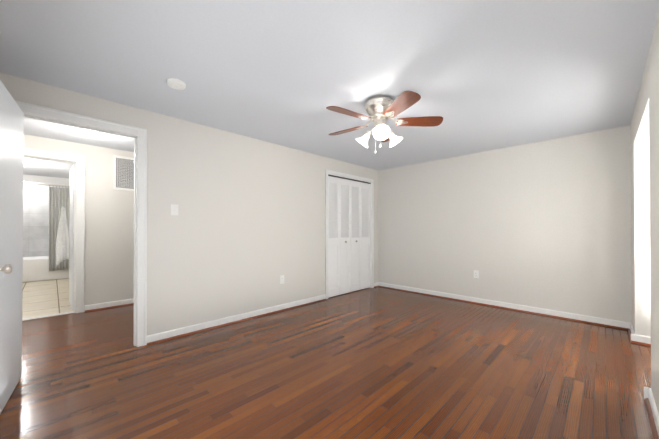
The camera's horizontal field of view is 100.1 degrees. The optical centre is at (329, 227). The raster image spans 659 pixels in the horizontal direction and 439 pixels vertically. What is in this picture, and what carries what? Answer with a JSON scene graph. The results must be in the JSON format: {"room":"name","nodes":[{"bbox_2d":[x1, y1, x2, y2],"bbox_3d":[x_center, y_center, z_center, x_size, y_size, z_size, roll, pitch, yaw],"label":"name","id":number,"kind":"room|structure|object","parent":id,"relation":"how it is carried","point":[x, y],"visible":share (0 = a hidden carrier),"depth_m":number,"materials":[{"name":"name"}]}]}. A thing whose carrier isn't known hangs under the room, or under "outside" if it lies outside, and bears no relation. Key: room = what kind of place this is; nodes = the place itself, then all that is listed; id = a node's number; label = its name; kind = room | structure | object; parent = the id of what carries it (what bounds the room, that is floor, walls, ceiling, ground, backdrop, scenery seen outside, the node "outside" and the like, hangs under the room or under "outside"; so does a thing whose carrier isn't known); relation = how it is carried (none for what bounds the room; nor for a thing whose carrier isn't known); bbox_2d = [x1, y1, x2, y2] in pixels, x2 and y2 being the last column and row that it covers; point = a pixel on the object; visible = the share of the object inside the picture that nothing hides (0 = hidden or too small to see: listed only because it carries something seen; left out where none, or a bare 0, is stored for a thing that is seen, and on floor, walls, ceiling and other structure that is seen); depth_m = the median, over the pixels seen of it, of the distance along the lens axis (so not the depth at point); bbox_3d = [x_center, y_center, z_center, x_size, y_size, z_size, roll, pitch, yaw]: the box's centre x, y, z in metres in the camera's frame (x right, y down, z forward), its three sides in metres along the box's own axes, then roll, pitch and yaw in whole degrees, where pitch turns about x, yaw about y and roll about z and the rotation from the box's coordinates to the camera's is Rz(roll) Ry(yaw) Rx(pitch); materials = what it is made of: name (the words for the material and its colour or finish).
{"room":"empty bedroom","nodes":[
{"label":"empty bedroom","id":0,"kind":"room"},
{"bbox_2d":[23,182,69,187],"bbox_3d":[-7.106,0.019,6.533,0.120,2.300,1.650,0,0,45],"label":"wall","id":1,"kind":"structure","parent":0,"point":[43,185],"depth_m":6.63,"materials":[{"name":"beige paint"}]},
{"bbox_2d":[23,183,69,186],"bbox_3d":[-6.411,-0.935,5.840,0.052,0.052,1.699,0,0,45],"label":"rail","id":2,"kind":"object","parent":1,"relation":"attached to","point":[45,185],"visible":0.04,"depth_m":6.04,"materials":[{"name":"silver metal"}]},
{"bbox_2d":[49,185,69,270],"bbox_3d":[-6.005,0.003,6.242,0.092,1.910,0.494,0,0,45],"label":"shower curtain","id":3,"kind":"object","parent":2,"relation":"hanging from","point":[59,197],"visible":0.52,"depth_m":6.15,"materials":[{"name":"grey fabric"}]},
{"bbox_2d":[23,174,69,256],"bbox_3d":[-6.766,-0.208,6.189,0.850,1.850,1.700,0,0,45],"label":"tile surround","id":4,"kind":"object","parent":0,"point":[35,221],"visible":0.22,"depth_m":6.53,"materials":[{"name":"white tile"}]},
{"bbox_2d":[22,278,73,318],"bbox_3d":[-5.524,1.219,4.945,4.592,0.120,1.940,0,0,45],"label":"floor","id":5,"kind":"structure","parent":0,"point":[45,297],"depth_m":4.51,"materials":[{"name":"beige tile"}]},
{"bbox_2d":[22,256,68,282],"bbox_3d":[-6.761,0.924,6.177,0.836,0.486,1.672,0,0,45],"label":"bathtub","id":6,"kind":"object","parent":5,"relation":"on","point":[35,268],"visible":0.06,"depth_m":6.04,"materials":[{"name":"ceramic"}]},
{"bbox_2d":[23,134,133,311],"bbox_3d":[-3.145,0.004,4.088,0.120,2.300,4.770,0,0,45],"label":"wall","id":7,"kind":"structure","parent":0,"point":[109,249],"depth_m":3.93,"materials":[{"name":"beige paint"}]},
{"bbox_2d":[22,311,74,320],"bbox_3d":[-3.717,1.145,3.506,0.080,0.012,0.708,0,0,45],"label":"trim","id":8,"kind":"structure","parent":7,"relation":"attached to","point":[38,317],"depth_m":3.56,"materials":[{"name":"white paint"}]},
{"bbox_2d":[23,148,84,312],"bbox_3d":[-3.711,0.086,3.506,0.138,2.130,0.888,0,0,45],"label":"door frame","id":9,"kind":"structure","parent":7,"relation":"attached to","point":[78,161],"depth_m":3.74,"materials":[{"name":"white paint"}]},
{"bbox_2d":[67,164,74,309],"bbox_3d":[-3.771,0.129,4.049,0.702,2.020,0.139,0,0,44],"label":"bathroom door","id":10,"kind":"structure","parent":7,"relation":"in","point":[71,259],"depth_m":3.92,"materials":[{"name":"white paint"}]},
{"bbox_2d":[56,206,69,266],"bbox_3d":[-3.829,0.123,3.964,0.080,0.860,0.144,0,0,45],"label":"hanging towel","id":11,"kind":"object","parent":10,"relation":"hanging from","point":[62,245],"visible":1,"depth_m":3.95,"materials":[{"name":"white fabric"}]},
{"bbox_2d":[85,298,133,311],"bbox_3d":[-2.422,1.115,4.703,0.030,0.085,2.627,0,0,45],"label":"baseboard","id":12,"kind":"structure","parent":7,"relation":"attached to","point":[105,305],"depth_m":3.93,"materials":[{"name":"white paint"}]},
{"bbox_2d":[113,155,133,190],"bbox_3d":[-2.964,-0.805,4.182,0.012,0.500,0.500,0,0,45],"label":"air vent","id":13,"kind":"object","parent":7,"relation":"in","point":[123,172],"visible":0.58,"depth_m":4.09,"materials":[{"name":"white metal"}]},
{"bbox_2d":[0,72,377,335],"bbox_3d":[-1.246,0.000,3.348,0.120,2.300,6.400,0,0,45],"label":"wall","id":14,"kind":"structure","parent":0,"point":[242,231],"depth_m":3.23,"materials":[{"name":"beige paint"}]},
{"bbox_2d":[0,80,23,413],"bbox_3d":[-2.126,0.125,1.810,0.171,2.015,0.778,0,0,-39],"label":"bedroom door","id":15,"kind":"structure","parent":14,"relation":"in","point":[11,188],"depth_m":1.84,"materials":[{"name":"white paint"}]},
{"bbox_2d":[15,100,146,346],"bbox_3d":[-2.167,0.089,2.423,0.156,2.110,0.930,0,0,45],"label":"door frame","id":16,"kind":"structure","parent":14,"relation":"attached to","point":[138,135],"depth_m":2.66,"materials":[{"name":"white paint"}]},
{"bbox_2d":[171,204,177,214],"bbox_3d":[-1.616,-0.186,2.882,0.015,0.114,0.070,0,0,45],"label":"light switch","id":17,"kind":"object","parent":14,"relation":"attached to","point":[174,209],"visible":1,"depth_m":2.88,"materials":[{"name":"white plastic"}]},
{"bbox_2d":[147,294,325,344],"bbox_3d":[-0.923,1.108,3.560,0.030,0.085,2.446,0,0,45],"label":"baseboard","id":18,"kind":"structure","parent":14,"relation":"attached to","point":[176,333],"depth_m":3.26,"materials":[{"name":"white paint"}]},
{"bbox_2d":[280,275,283,283],"bbox_3d":[-0.659,0.723,3.844,0.008,0.114,0.070,0,0,45],"label":"outlet","id":19,"kind":"object","parent":14,"relation":"attached to","point":[282,279],"visible":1,"depth_m":3.84,"materials":[{"name":"white plastic"}]},
{"bbox_2d":[328,176,369,297],"bbox_3d":[0.376,0.149,4.919,0.060,1.996,1.159,0,0,45],"label":"bifold closet doors","id":20,"kind":"structure","parent":14,"relation":"in","point":[348,222],"depth_m":4.89,"materials":[{"name":"white wood"}]},
{"bbox_2d":[328,174,370,183],"bbox_3d":[0.363,-0.861,4.939,0.050,0.020,1.172,0,0,45],"label":"track rail","id":21,"kind":"object","parent":14,"relation":"attached to","point":[348,179],"visible":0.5,"depth_m":4.88,"materials":[{"name":"metal"}]},
{"bbox_2d":[325,169,373,299],"bbox_3d":[0.353,0.111,4.943,0.138,2.097,1.306,0,0,45],"label":"trim","id":22,"kind":"structure","parent":14,"relation":"attached to","point":[340,174],"depth_m":4.95,"materials":[{"name":"white paint"}]},
{"bbox_2d":[0,287,653,438],"bbox_3d":[-0.445,1.205,2.543,5.998,0.120,6.400,0,0,45],"label":"floor","id":23,"kind":"structure","parent":0,"point":[377,363],"depth_m":2.10,"materials":[{"name":"brown wood"}]},
{"bbox_2d":[0,0,658,178],"bbox_3d":[-2.072,-1.205,4.177,10.590,0.120,6.400,0,0,45],"label":"ceiling","id":24,"kind":"structure","parent":0,"point":[478,76],"depth_m":1.97,"materials":[{"name":"paint"}]},
{"bbox_2d":[83,129,97,134],"bbox_3d":[-2.780,-1.118,3.217,0.150,0.066,0.150,0,0,45],"label":"hall ceiling light","id":25,"kind":"object","parent":24,"relation":"attached to","point":[90,132],"visible":0.6,"depth_m":3.19,"materials":[{"name":"white glass"}]},
{"bbox_2d":[167,78,185,89],"bbox_3d":[-1.222,-1.139,2.203,0.132,0.038,0.132,0,0,45],"label":"smoke detector","id":26,"kind":"object","parent":24,"relation":"attached to","point":[174,83],"visible":1,"depth_m":2.17,"materials":[{"name":"white plastic"}]},
{"bbox_2d":[326,91,442,153],"bbox_3d":[0.425,-0.909,2.511,1.065,0.493,1.075,0,0,45],"label":"ceiling fan","id":27,"kind":"object","parent":24,"relation":"hanging from","point":[380,110],"visible":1,"depth_m":2.41,"materials":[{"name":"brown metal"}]},
{"bbox_2d":[378,125,631,322],"bbox_3d":[2.454,0.004,4.097,4.310,2.300,0.120,0,0,45],"label":"wall","id":28,"kind":"structure","parent":0,"point":[545,224],"depth_m":3.81,"materials":[{"name":"beige paint"}]},
{"bbox_2d":[474,270,478,277],"bbox_3d":[2.240,0.710,4.214,0.070,0.114,0.008,0,0,45],"label":"outlet","id":29,"kind":"object","parent":28,"relation":"attached to","point":[476,273],"visible":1,"depth_m":4.21,"materials":[{"name":"white plastic"}]},
{"bbox_2d":[376,282,629,329],"bbox_3d":[2.160,1.113,4.270,3.400,0.085,0.040,0,0,45],"label":"baseboard","id":30,"kind":"structure","parent":28,"relation":"attached to","point":[617,324],"depth_m":3.82,"materials":[{"name":"white paint"}]},
{"bbox_2d":[630,14,658,412],"bbox_3d":[1.672,-0.013,1.291,0.120,2.300,5.200,0,0,45],"label":"wall","id":31,"kind":"structure","parent":0,"point":[644,137],"depth_m":2.45,"materials":[{"name":"beige paint"}]},
{"bbox_2d":[627,322,634,332],"bbox_3d":[3.192,1.104,2.918,0.030,0.085,0.420,0,0,45],"label":"baseboard","id":32,"kind":"structure","parent":31,"relation":"attached to","point":[629,325],"depth_m":3.04,"materials":[{"name":"white paint"}]},
{"bbox_2d":[629,332,650,345],"bbox_3d":[3.203,1.102,2.575,0.530,0.085,0.030,0,0,45],"label":"baseboard","id":33,"kind":"structure","parent":31,"relation":"attached to","point":[634,338],"depth_m":2.72,"materials":[{"name":"white paint"}]},
{"bbox_2d":[644,387,658,438],"bbox_3d":[0.995,1.091,0.710,0.030,0.085,3.190,0,0,45],"label":"baseboard","id":34,"kind":"structure","parent":31,"relation":"attached to","point":[652,410],"depth_m":1.64,"materials":[{"name":"white paint"}]}
]}

